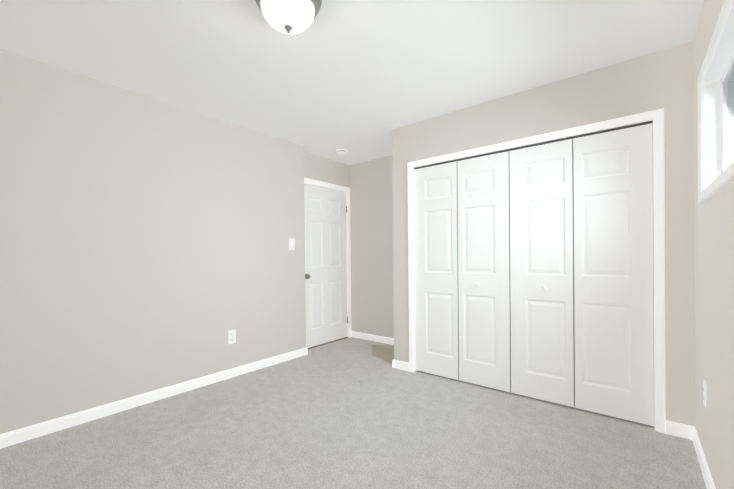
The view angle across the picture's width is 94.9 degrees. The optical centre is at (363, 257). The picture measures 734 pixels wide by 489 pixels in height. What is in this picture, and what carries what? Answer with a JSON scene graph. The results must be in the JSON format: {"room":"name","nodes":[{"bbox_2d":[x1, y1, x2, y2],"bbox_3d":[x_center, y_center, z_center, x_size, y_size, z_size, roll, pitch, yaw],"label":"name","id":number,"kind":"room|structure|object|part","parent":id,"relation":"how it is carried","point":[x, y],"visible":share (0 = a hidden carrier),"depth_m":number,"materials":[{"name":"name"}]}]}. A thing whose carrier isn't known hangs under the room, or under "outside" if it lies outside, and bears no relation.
{"room":"empty bedroom","nodes":[
{"label":"empty bedroom","id":0,"kind":"room"},
{"bbox_2d":[0,49,305,433],"bbox_3d":[-1.902,-0.068,2.666,0.272,2.440,3.512,0,0,39],"label":"wall","id":1,"kind":"structure","parent":0,"point":[144,243],"depth_m":2.58,"materials":[{"name":"grey paint"}]},
{"bbox_2d":[0,347,307,447],"bbox_3d":[-1.775,1.110,2.588,0.013,0.082,3.525,0,0,39],"label":"baseboard","id":2,"kind":"structure","parent":1,"relation":"attached to","point":[38,430],"depth_m":2.57,"materials":[{"name":"white paint"}]},
{"bbox_2d":[228,329,235,343],"bbox_3d":[-1.261,0.758,3.227,0.008,0.130,0.079,0,0,39],"label":"electrical outlet","id":3,"kind":"object","parent":1,"relation":"attached to","point":[231,336],"visible":1,"depth_m":3.22,"materials":[{"name":"white plastic"}]},
{"bbox_2d":[289,238,294,249],"bbox_3d":[-0.804,-0.155,3.786,0.020,0.130,0.079,0,0,39],"label":"light switch","id":4,"kind":"object","parent":1,"relation":"attached to","point":[291,243],"visible":1,"depth_m":3.78,"materials":[{"name":"white plastic"}]},
{"bbox_2d":[304,152,346,186],"bbox_3d":[-0.553,-1.125,4.454,0.120,0.372,0.856,0,0,39],"label":"wall","id":5,"kind":"structure","parent":0,"point":[319,168],"depth_m":4.41,"materials":[{"name":"grey paint"}]},
{"bbox_2d":[304,184,346,347],"bbox_3d":[-0.482,0.100,4.413,0.105,2.033,0.816,0,0,39],"label":"entry door","id":6,"kind":"structure","parent":5,"relation":"in","point":[325,266],"depth_m":4.41,"materials":[{"name":"white paint"}]},
{"bbox_2d":[304,178,350,337],"bbox_3d":[-0.535,0.069,4.456,0.136,2.120,0.959,0,0,39],"label":"door frame","id":7,"kind":"structure","parent":5,"relation":"attached to","point":[326,185],"depth_m":4.75,"materials":[{"name":"white paint"}]},
{"bbox_2d":[347,165,349,187],"bbox_3d":[-0.256,-0.096,4.813,0.120,2.440,0.055,0,0,39],"label":"wall","id":8,"kind":"structure","parent":0,"point":[348,181],"depth_m":4.77,"materials":[{"name":"grey paint"}]},
{"bbox_2d":[0,0,703,164],"bbox_3d":[-0.244,-1.350,1.931,3.784,0.100,4.728,0,0,39],"label":"ceiling","id":9,"kind":"structure","parent":0,"point":[358,80],"depth_m":2.12,"materials":[{"name":"white paint"}]},
{"bbox_2d":[255,0,321,34],"bbox_3d":[-0.374,-1.206,1.666,0.333,0.183,0.333,0,0,39],"label":"ceiling light","id":10,"kind":"object","parent":9,"relation":"attached to","point":[291,17],"visible":1,"depth_m":1.62,"materials":[{"name":"white glass"}]},
{"bbox_2d":[336,149,346,154],"bbox_3d":[-0.269,-1.293,4.126,0.136,0.039,0.136,0,0,39],"label":"smoke detector","id":11,"kind":"object","parent":9,"relation":"attached to","point":[341,151],"visible":1,"depth_m":4.08,"materials":[{"name":"white plastic"}]},
{"bbox_2d":[0,337,706,488],"bbox_3d":[-0.219,1.190,1.945,3.784,0.100,4.728,0,0,39],"label":"floor carpet","id":12,"kind":"object","parent":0,"point":[350,413],"visible":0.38,"depth_m":2.08,"materials":[{"name":"grey carpet"}]},
{"bbox_2d":[307,337,347,348],"bbox_3d":[-0.509,1.124,4.449,0.087,0.009,0.818,0,0,39],"label":"trim","id":13,"kind":"structure","parent":12,"relation":"on","point":[327,343],"depth_m":4.44,"materials":[{"name":"brown wood"}]},
{"bbox_2d":[372,344,393,363],"bbox_3d":[0.250,1.122,3.980,0.710,0.001,0.620,0,0,39],"label":"floor","id":14,"kind":"structure","parent":12,"relation":"on","point":[384,353],"depth_m":3.99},
{"bbox_2d":[349,155,393,337],"bbox_3d":[1.221,-0.105,3.726,3.784,2.440,0.120,0,0,39],"label":"wall","id":15,"kind":"structure","parent":0,"point":[371,236],"depth_m":4.55,"materials":[{"name":"grey paint"}]},
{"bbox_2d":[351,331,393,344],"bbox_3d":[0.292,1.080,4.411,1.228,0.082,0.013,0,0,39],"label":"baseboard","id":16,"kind":"structure","parent":15,"relation":"attached to","point":[376,338],"depth_m":4.54,"materials":[{"name":"white paint"}]},
{"bbox_2d":[392,124,410,362],"bbox_3d":[0.424,-0.095,3.433,0.220,2.440,0.120,0,0,39],"label":"wall pier","id":17,"kind":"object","parent":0,"point":[401,147],"visible":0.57,"depth_m":3.40,"materials":[{"name":"grey paint"}]},
{"bbox_2d":[392,359,408,370],"bbox_3d":[0.375,1.085,3.403,0.197,0.082,0.013,0,0,39],"label":"baseboard","id":18,"kind":"structure","parent":17,"relation":"attached to","point":[401,365],"depth_m":3.40,"materials":[{"name":"white paint"}]},
{"bbox_2d":[410,52,656,161],"bbox_3d":[1.209,-1.115,2.782,1.826,0.409,0.120,0,0,39],"label":"wall","id":19,"kind":"structure","parent":0,"point":[621,89],"depth_m":2.56,"materials":[{"name":"grey paint"}]},
{"bbox_2d":[412,167,416,371],"bbox_3d":[0.519,0.118,3.359,0.018,2.013,0.120,0,0,39],"label":"trim","id":20,"kind":"structure","parent":19,"relation":"attached to","point":[415,370],"depth_m":3.32,"materials":[{"name":"white paint"}]},
{"bbox_2d":[414,161,458,379],"bbox_3d":[0.689,0.119,3.199,0.442,1.982,0.035,0,0,39],"label":"closet door","id":21,"kind":"structure","parent":19,"relation":"in","point":[436,265],"depth_m":3.18,"materials":[{"name":"white paint"}]},
{"bbox_2d":[457,151,510,391],"bbox_3d":[1.025,0.117,2.903,0.442,1.982,0.070,0,0,39],"label":"closet door","id":22,"kind":"structure","parent":19,"relation":"in","point":[483,184],"depth_m":2.89,"materials":[{"name":"white paint"}]},
{"bbox_2d":[413,119,652,167],"bbox_3d":[1.211,-0.901,2.783,1.826,0.018,0.120,0,0,39],"label":"trim","id":23,"kind":"structure","parent":19,"relation":"attached to","point":[542,141],"depth_m":2.56,"materials":[{"name":"white paint"}]},
{"bbox_2d":[414,120,652,168],"bbox_3d":[1.201,-0.885,2.771,1.786,0.013,0.044,0,0,39],"label":"trim","id":24,"kind":"structure","parent":19,"relation":"attached to","point":[588,134],"depth_m":2.59,"materials":[{"name":"silver metal"}]},
{"bbox_2d":[407,108,665,432],"bbox_3d":[1.178,0.088,2.736,1.896,2.066,0.016,0,0,39],"label":"trim","id":25,"kind":"structure","parent":19,"relation":"attached to","point":[657,116],"depth_m":2.16,"materials":[{"name":"white paint"}]},
{"bbox_2d":[509,139,574,406],"bbox_3d":[1.373,0.115,2.621,0.442,1.982,0.070,0,0,39],"label":"closet door","id":26,"kind":"structure","parent":19,"relation":"in","point":[542,270],"depth_m":2.61,"materials":[{"name":"white paint"}]},
{"bbox_2d":[573,123,653,425],"bbox_3d":[1.731,0.113,2.352,0.442,1.982,0.035,0,0,39],"label":"closet door","id":27,"kind":"structure","parent":19,"relation":"in","point":[613,266],"depth_m":2.33,"materials":[{"name":"white paint"}]},
{"bbox_2d":[652,119,654,427],"bbox_3d":[1.922,0.111,2.218,0.018,2.013,0.120,0,0,39],"label":"trim","id":28,"kind":"structure","parent":19,"relation":"attached to","point":[653,274],"depth_m":2.18,"materials":[{"name":"white paint"}]},
{"bbox_2d":[573,132,653,382],"bbox_3d":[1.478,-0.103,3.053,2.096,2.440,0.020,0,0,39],"label":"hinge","id":29,"kind":"object","parent":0,"point":[573,223],"depth_m":2.81,"materials":[{"name":"black"}]},
{"bbox_2d":[656,41,694,425],"bbox_3d":[1.993,-0.103,2.158,0.169,2.440,0.120,0,0,39],"label":"wall pier","id":30,"kind":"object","parent":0,"point":[675,96],"visible":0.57,"depth_m":2.10,"materials":[{"name":"grey paint"}]},
{"bbox_2d":[666,420,694,439],"bbox_3d":[1.976,1.076,2.102,0.133,0.082,0.013,0,0,39],"label":"baseboard","id":31,"kind":"structure","parent":30,"relation":"attached to","point":[679,429],"depth_m":2.10,"materials":[{"name":"white paint"}]},
{"bbox_2d":[693,0,733,488],"bbox_3d":[1.739,-0.098,1.536,0.220,2.440,2.626,0,0,39],"label":"wall","id":32,"kind":"structure","parent":0,"point":[718,257],"depth_m":1.54,"materials":[{"name":"grey paint"}]},
{"bbox_2d":[703,379,706,408],"bbox_3d":[1.753,0.699,1.729,0.008,0.130,0.079,0,0,39],"label":"electrical outlet","id":33,"kind":"object","parent":32,"relation":"attached to","point":[704,393],"visible":0.98,"depth_m":1.72,"materials":[{"name":"white plastic"}]},
{"bbox_2d":[698,0,733,203],"bbox_3d":[1.350,-0.623,1.141,0.152,0.682,1.622,0,0,39],"label":"window unit","id":34,"kind":"structure","parent":32,"relation":"in","point":[727,106],"depth_m":1.69,"materials":[{"name":"white plastic"}]},
{"bbox_3d":[1.369,-0.623,1.125,0.004,0.504,1.444,0,0,39],"label":"glass","id":35,"kind":"part","parent":34,"relation":"part of","materials":[{"name":"glass"}]},
{"bbox_3d":[0.324,-0.074,-0.205,0.220,2.440,1.862,0,0,39],"label":"wall","id":36,"kind":"structure","parent":0,"visible":0},
{"bbox_2d":[692,427,715,488],"bbox_3d":[0.843,1.095,0.611,0.013,0.082,3.758,0,0,39],"label":"baseboard","id":37,"kind":"structure","parent":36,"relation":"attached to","point":[707,477],"depth_m":1.76,"materials":[{"name":"white paint"}]}
]}

